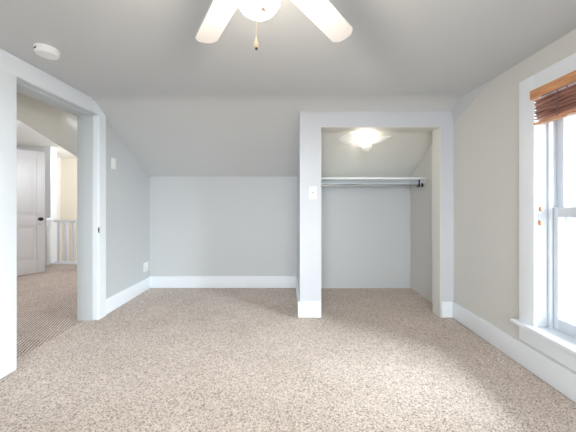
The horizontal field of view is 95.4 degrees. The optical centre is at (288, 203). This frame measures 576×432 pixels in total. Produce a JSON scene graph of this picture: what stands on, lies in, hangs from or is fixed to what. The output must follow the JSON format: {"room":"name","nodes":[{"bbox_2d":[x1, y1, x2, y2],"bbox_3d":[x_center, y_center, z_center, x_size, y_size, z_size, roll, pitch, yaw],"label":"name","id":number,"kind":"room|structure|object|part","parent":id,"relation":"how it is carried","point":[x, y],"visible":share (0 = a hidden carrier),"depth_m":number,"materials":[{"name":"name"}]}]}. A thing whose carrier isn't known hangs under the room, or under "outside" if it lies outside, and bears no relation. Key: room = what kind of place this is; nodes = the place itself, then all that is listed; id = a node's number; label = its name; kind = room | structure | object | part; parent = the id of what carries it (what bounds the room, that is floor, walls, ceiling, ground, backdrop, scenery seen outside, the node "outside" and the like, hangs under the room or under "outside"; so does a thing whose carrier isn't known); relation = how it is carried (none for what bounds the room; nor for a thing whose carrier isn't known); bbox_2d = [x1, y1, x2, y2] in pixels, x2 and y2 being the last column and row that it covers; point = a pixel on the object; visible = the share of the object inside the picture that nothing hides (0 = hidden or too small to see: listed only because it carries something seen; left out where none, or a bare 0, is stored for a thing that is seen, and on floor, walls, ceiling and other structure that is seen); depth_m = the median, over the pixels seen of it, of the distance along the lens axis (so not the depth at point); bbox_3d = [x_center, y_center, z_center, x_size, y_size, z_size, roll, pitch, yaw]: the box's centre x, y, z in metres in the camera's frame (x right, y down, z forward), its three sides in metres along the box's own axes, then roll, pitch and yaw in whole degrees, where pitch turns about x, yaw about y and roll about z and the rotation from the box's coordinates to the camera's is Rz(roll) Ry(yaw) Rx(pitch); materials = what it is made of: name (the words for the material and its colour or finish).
{"room":"empty attic bedroom","nodes":[
{"label":"empty attic bedroom","id":0,"kind":"room"},
{"bbox_2d":[17,147,43,151],"bbox_3d":[-5.000,0.077,5.070,0.800,2.345,0.100,0,0,0],"label":"wall","id":1,"kind":"structure","parent":0,"point":[38,149],"depth_m":5.02,"materials":[{"name":"white paint"}]},
{"bbox_2d":[44,147,56,262],"bbox_3d":[-4.612,0.028,5.060,0.135,2.245,0.130,0,0,0],"label":"trim","id":2,"kind":"structure","parent":1,"relation":"attached to","point":[50,152],"depth_m":5.04,"materials":[{"name":"white wood"}]},
{"bbox_2d":[17,92,76,156],"bbox_3d":[-2.447,-0.773,2.175,0.015,0.670,2.350,0,0,0],"label":"wall","id":3,"kind":"structure","parent":0,"point":[59,126],"depth_m":2.67,"materials":[{"name":"white paint"}]},
{"bbox_2d":[17,120,76,157],"bbox_3d":[-3.929,-1.145,3.475,2.943,0.100,5.750,0,0,0],"label":"ceiling","id":4,"kind":"structure","parent":0,"point":[26,136],"depth_m":4.59,"materials":[{"name":"white paint"}]},
{"bbox_2d":[57,157,60,219],"bbox_3d":[-3.750,0.853,3.400,3.500,3.995,5.800,0,0,0],"label":"wall","id":5,"kind":"structure","parent":0,"point":[58,158],"depth_m":6.14,"materials":[{"name":"white paint"}]},
{"bbox_2d":[17,149,44,275],"bbox_3d":[-4.299,0.134,4.088,0.103,2.008,0.765,0,0,30],"label":"door","id":6,"kind":"structure","parent":5,"relation":"in","point":[30,164],"depth_m":4.27,"materials":[{"name":"white paint"}]},
{"bbox_2d":[61,158,76,260],"bbox_3d":[-3.700,0.818,6.250,3.400,3.865,0.100,0,0,0],"label":"wall","id":7,"kind":"structure","parent":0,"point":[68,165],"depth_m":6.20,"materials":[{"name":"beige paint"}]},
{"bbox_2d":[106,119,149,297],"bbox_3d":[-1.989,0.106,0.425,0.172,2.288,6.350,0,0,0],"label":"wall","id":8,"kind":"structure","parent":0,"point":[127,186],"depth_m":3.03,"materials":[{"name":"grey paint"}]},
{"bbox_2d":[0,48,105,378],"bbox_3d":[-1.984,0.068,2.179,0.213,2.165,1.037,0,0,0],"label":"door frame","id":9,"kind":"structure","parent":8,"relation":"in","point":[16,75],"depth_m":2.12,"materials":[{"name":"white wood"}]},
{"bbox_3d":[-1.895,0.130,1.742,0.024,2.029,0.140,0,0,0],"label":"casing","id":10,"kind":"part","parent":9,"relation":"part of","materials":[{"name":"white wood"}]},
{"bbox_3d":[-1.895,-0.945,2.086,0.024,0.119,0.828,0,0,0],"label":"head casing","id":11,"kind":"part","parent":9,"relation":"part of","materials":[{"name":"white wood"}]},
{"bbox_3d":[-1.895,0.073,2.599,0.024,2.154,0.197,0,0,0],"label":"casing","id":12,"kind":"part","parent":9,"relation":"part of","materials":[{"name":"white wood"}]},
{"bbox_2d":[111,157,115,169],"bbox_3d":[-1.899,-0.438,2.838,0.011,0.120,0.074,0,0,0],"label":"light switch","id":13,"kind":"object","parent":8,"relation":"attached to","point":[113,160],"visible":1,"depth_m":2.83,"materials":[{"name":"white plastic"}]},
{"bbox_2d":[106,276,149,314],"bbox_3d":[-1.895,1.063,0.480,0.023,0.159,6.161,0,0,0],"label":"baseboard","id":14,"kind":"structure","parent":8,"relation":"attached to","point":[113,302],"depth_m":3.04,"materials":[{"name":"white wood"}]},
{"bbox_2d":[143,261,148,271],"bbox_3d":[-1.899,0.834,3.482,0.010,0.120,0.116,0,0,0],"label":"wall outlet","id":15,"kind":"object","parent":8,"relation":"attached to","point":[146,264],"visible":1,"depth_m":3.47,"materials":[{"name":"white plastic"}]},
{"bbox_2d":[150,177,410,287],"bbox_3d":[-0.104,0.408,3.640,3.937,1.684,0.120,0,0,0],"label":"wall","id":16,"kind":"structure","parent":0,"point":[200,226],"depth_m":3.58,"materials":[{"name":"grey paint"}]},
{"bbox_2d":[150,276,295,287],"bbox_3d":[-0.896,1.063,3.572,2.013,0.159,0.023,0,0,0],"label":"baseboard","id":17,"kind":"structure","parent":16,"relation":"attached to","point":[155,281],"depth_m":3.56,"materials":[{"name":"white wood"}]},
{"bbox_2d":[0,264,575,431],"bbox_3d":[-1.868,1.200,1.230,7.064,0.100,7.660,0,0,0],"label":"floor","id":18,"kind":"structure","parent":0,"point":[165,359],"depth_m":1.83,"materials":[{"name":"beige carpet"}]},
{"bbox_2d":[45,218,76,264],"bbox_3d":[-3.384,0.708,4.974,2.568,0.885,0.172,0,0,0],"label":"stair railing","id":19,"kind":"object","parent":18,"relation":"on","point":[47,220],"visible":0.27,"depth_m":5.01,"materials":[{"name":"white wood"}]},
{"bbox_3d":[-4.595,0.708,4.941,0.146,0.885,0.106,0,0,0],"label":"newel post","id":20,"kind":"part","parent":19,"relation":"part of","materials":[{"name":"white wood"}]},
{"bbox_3d":[-3.300,0.328,5.030,2.400,0.045,0.060,0,0,0],"label":"handrail","id":21,"kind":"part","parent":19,"relation":"part of","materials":[{"name":"white"}]},
{"bbox_3d":[-3.300,1.117,5.030,2.400,0.023,0.036,0,0,0],"label":"rail","id":22,"kind":"part","parent":19,"relation":"part of","materials":[{"name":"white wood"}]},
{"bbox_2d":[0,0,575,176],"bbox_3d":[-0.070,-0.726,0.490,3.867,0.884,6.480,0,0,0],"label":"ceiling","id":23,"kind":"structure","parent":0,"point":[183,106],"depth_m":1.86,"materials":[{"name":"grey paint"}]},
{"bbox_2d":[33,43,59,59],"bbox_3d":[-1.590,-0.996,1.722,0.132,0.044,0.132,0,0,0],"label":"smoke detector","id":24,"kind":"object","parent":23,"relation":"attached to","point":[46,51],"visible":1,"depth_m":1.69,"materials":[{"name":"white plastic"}]},
{"bbox_2d":[195,0,352,49],"bbox_3d":[-0.106,-0.729,0.784,1.156,0.578,1.118,0,0,0],"label":"ceiling fan","id":25,"kind":"object","parent":23,"relation":"hanging from","point":[322,13],"visible":1,"depth_m":1.12,"materials":[{"name":"white ceramic"}]},
{"bbox_3d":[-0.304,-0.820,1.140,0.109,0.027,0.452,0,0,-33],"label":"blade","id":26,"kind":"part","parent":25,"relation":"part of","materials":[{"name":"white"}]},
{"bbox_3d":[-0.093,-0.619,0.746,0.003,0.286,0.003,0,0,0],"label":"pull chain","id":27,"kind":"part","parent":25,"relation":"part of","materials":[{"name":"gold metal"}]},
{"bbox_3d":[-0.098,-0.669,0.826,0.148,0.151,0.148,0,0,0],"label":"globe","id":28,"kind":"part","parent":25,"relation":"part of","materials":[{"name":"white glass"}]},
{"bbox_3d":[0.137,-0.820,1.119,0.109,0.027,0.452,0,0,39],"label":"blade","id":29,"kind":"part","parent":25,"relation":"part of","materials":[{"name":"white wood"}]},
{"bbox_2d":[321,180,422,186],"bbox_3d":[0.947,-0.252,3.220,1.393,0.088,0.060,0,0,0],"label":"closet rod","id":30,"kind":"object","parent":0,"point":[419,184],"visible":0.77,"depth_m":3.21,"materials":[{"name":"silver metal"}]},
{"bbox_3d":[0.950,-0.232,3.225,1.380,0.025,0.025,0,0,0],"label":"rod","id":31,"kind":"part","parent":30,"relation":"part of","materials":[{"name":"silver metal"}]},
{"bbox_2d":[297,111,453,317],"bbox_3d":[0.892,0.149,3.120,1.564,2.202,0.940,0,0,0],"label":"wall","id":32,"kind":"structure","parent":0,"point":[310,122],"depth_m":2.65,"materials":[{"name":"grey paint"}]},
{"bbox_2d":[296,276,320,317],"bbox_3d":[0.206,1.062,3.096,0.230,0.163,0.930,0,0,0],"label":"baseboard","id":33,"kind":"structure","parent":32,"relation":"attached to","point":[306,309],"depth_m":2.63,"materials":[{"name":"white wood"}]},
{"bbox_2d":[309,187,316,198],"bbox_3d":[0.241,-0.113,2.642,0.078,0.124,0.019,0,0,0],"label":"light switch","id":34,"kind":"object","parent":32,"relation":"attached to","point":[312,190],"visible":1,"depth_m":2.64,"materials":[{"name":"white plastic"}]},
{"bbox_2d":[321,178,427,183],"bbox_3d":[0.948,-0.279,3.352,1.431,0.075,0.454,0,0,0],"label":"closet shelf","id":35,"kind":"object","parent":32,"relation":"attached to","point":[323,180],"visible":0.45,"depth_m":3.31,"materials":[{"name":"white wood"}]},
{"bbox_2d":[321,127,440,317],"bbox_3d":[0.928,0.178,2.725,1.235,1.943,0.143,0,0,0],"label":"door frame","id":36,"kind":"structure","parent":32,"relation":"attached to","point":[436,131],"depth_m":2.72,"materials":[{"name":"white paint"}]},
{"bbox_2d":[441,301,452,317],"bbox_3d":[1.591,1.063,2.643,0.109,0.159,0.023,0,0,0],"label":"baseboard","id":37,"kind":"structure","parent":32,"relation":"attached to","point":[446,306],"depth_m":2.63,"materials":[{"name":"white wood"}]},
{"bbox_2d":[321,131,431,176],"bbox_3d":[0.949,-0.616,3.185,1.440,0.498,0.800,0,0,0],"label":"ceiling","id":38,"kind":"structure","parent":0,"point":[402,153],"depth_m":3.18,"materials":[{"name":"white paint"}]},
{"bbox_2d":[339,132,390,150],"bbox_3d":[0.827,-0.702,2.934,0.550,0.186,0.246,0,0,-9],"label":"lamp","id":39,"kind":"object","parent":38,"relation":"attached to","point":[364,139],"visible":1,"depth_m":2.88,"materials":[{"name":"white glass"}]},
{"bbox_3d":[0.838,-0.708,2.894,0.176,0.140,0.164,0,0,0],"label":"globe","id":40,"kind":"part","parent":39,"relation":"part of","materials":[{"name":"white glass"}]},
{"bbox_2d":[411,29,575,372],"bbox_3d":[1.764,0.106,0.425,0.200,2.288,6.350,0,0,0],"label":"wall","id":41,"kind":"structure","parent":0,"point":[486,135],"depth_m":2.21,"materials":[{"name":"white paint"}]},
{"bbox_2d":[452,79,492,123],"bbox_3d":[1.663,-0.916,2.377,0.042,0.223,0.555,0,0,0],"label":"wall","id":42,"kind":"structure","parent":41,"relation":"attached to","point":[467,100],"depth_m":2.45,"materials":[{"name":"grey paint"}]},
{"bbox_2d":[453,302,575,402],"bbox_3d":[1.657,1.063,0.015,0.023,0.159,5.231,0,0,0],"label":"baseboard","id":43,"kind":"structure","parent":41,"relation":"attached to","point":[556,375],"depth_m":1.85,"materials":[{"name":"white wood"}]},
{"bbox_2d":[510,53,575,371],"bbox_3d":[1.748,0.048,1.375,0.292,1.832,1.050,0,0,0],"label":"window","id":44,"kind":"structure","parent":41,"relation":"in","point":[544,322],"depth_m":1.75,"materials":[{"name":"white wood"}]},
{"bbox_3d":[1.656,-0.021,1.815,0.024,1.695,0.115,0,0,0],"label":"casing","id":45,"kind":"part","parent":44,"relation":"part of","materials":[{"name":"white wood"}]},
{"bbox_2d":[530,70,575,224],"bbox_3d":[1.647,-0.306,1.376,0.078,0.896,0.752,0,0,0],"label":"blind","id":46,"kind":"object","parent":44,"relation":"attached to","point":[560,104],"visible":1,"depth_m":1.61,"materials":[{"name":"brown wood"}]},
{"bbox_3d":[1.652,-0.350,1.722,0.003,0.727,0.003,0,0,0],"label":"pull cord","id":47,"kind":"part","parent":46,"relation":"part of","materials":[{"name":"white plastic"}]},
{"bbox_3d":[1.654,-0.532,1.377,0.050,0.016,0.735,0,0,0],"label":"rail","id":48,"kind":"part","parent":46,"relation":"part of","materials":[{"name":"brown wood"}]},
{"bbox_3d":[1.653,-0.627,1.577,0.066,0.186,0.028,0,0,0],"label":"ladder cord","id":49,"kind":"part","parent":46,"relation":"part of","materials":[{"name":"brown fabric"}]},
{"bbox_3d":[1.656,-0.811,1.375,0.024,0.113,0.766,0,0,0],"label":"head casing","id":50,"kind":"part","parent":44,"relation":"part of","materials":[{"name":"white wood"}]},
{"bbox_3d":[1.814,-0.337,1.375,0.032,0.834,0.766,0,0,0],"label":"sash","id":51,"kind":"part","parent":44,"relation":"part of","materials":[{"name":"white plastic"}]},
{"bbox_3d":[1.777,0.422,1.375,0.034,0.805,0.766,0,0,0],"label":"sash","id":52,"kind":"part","parent":44,"relation":"part of","materials":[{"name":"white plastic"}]},
{"bbox_3d":[1.848,0.038,1.375,0.016,1.587,0.758,0,0,0],"label":"storm frame","id":53,"kind":"part","parent":44,"relation":"part of","materials":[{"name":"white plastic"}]}
]}

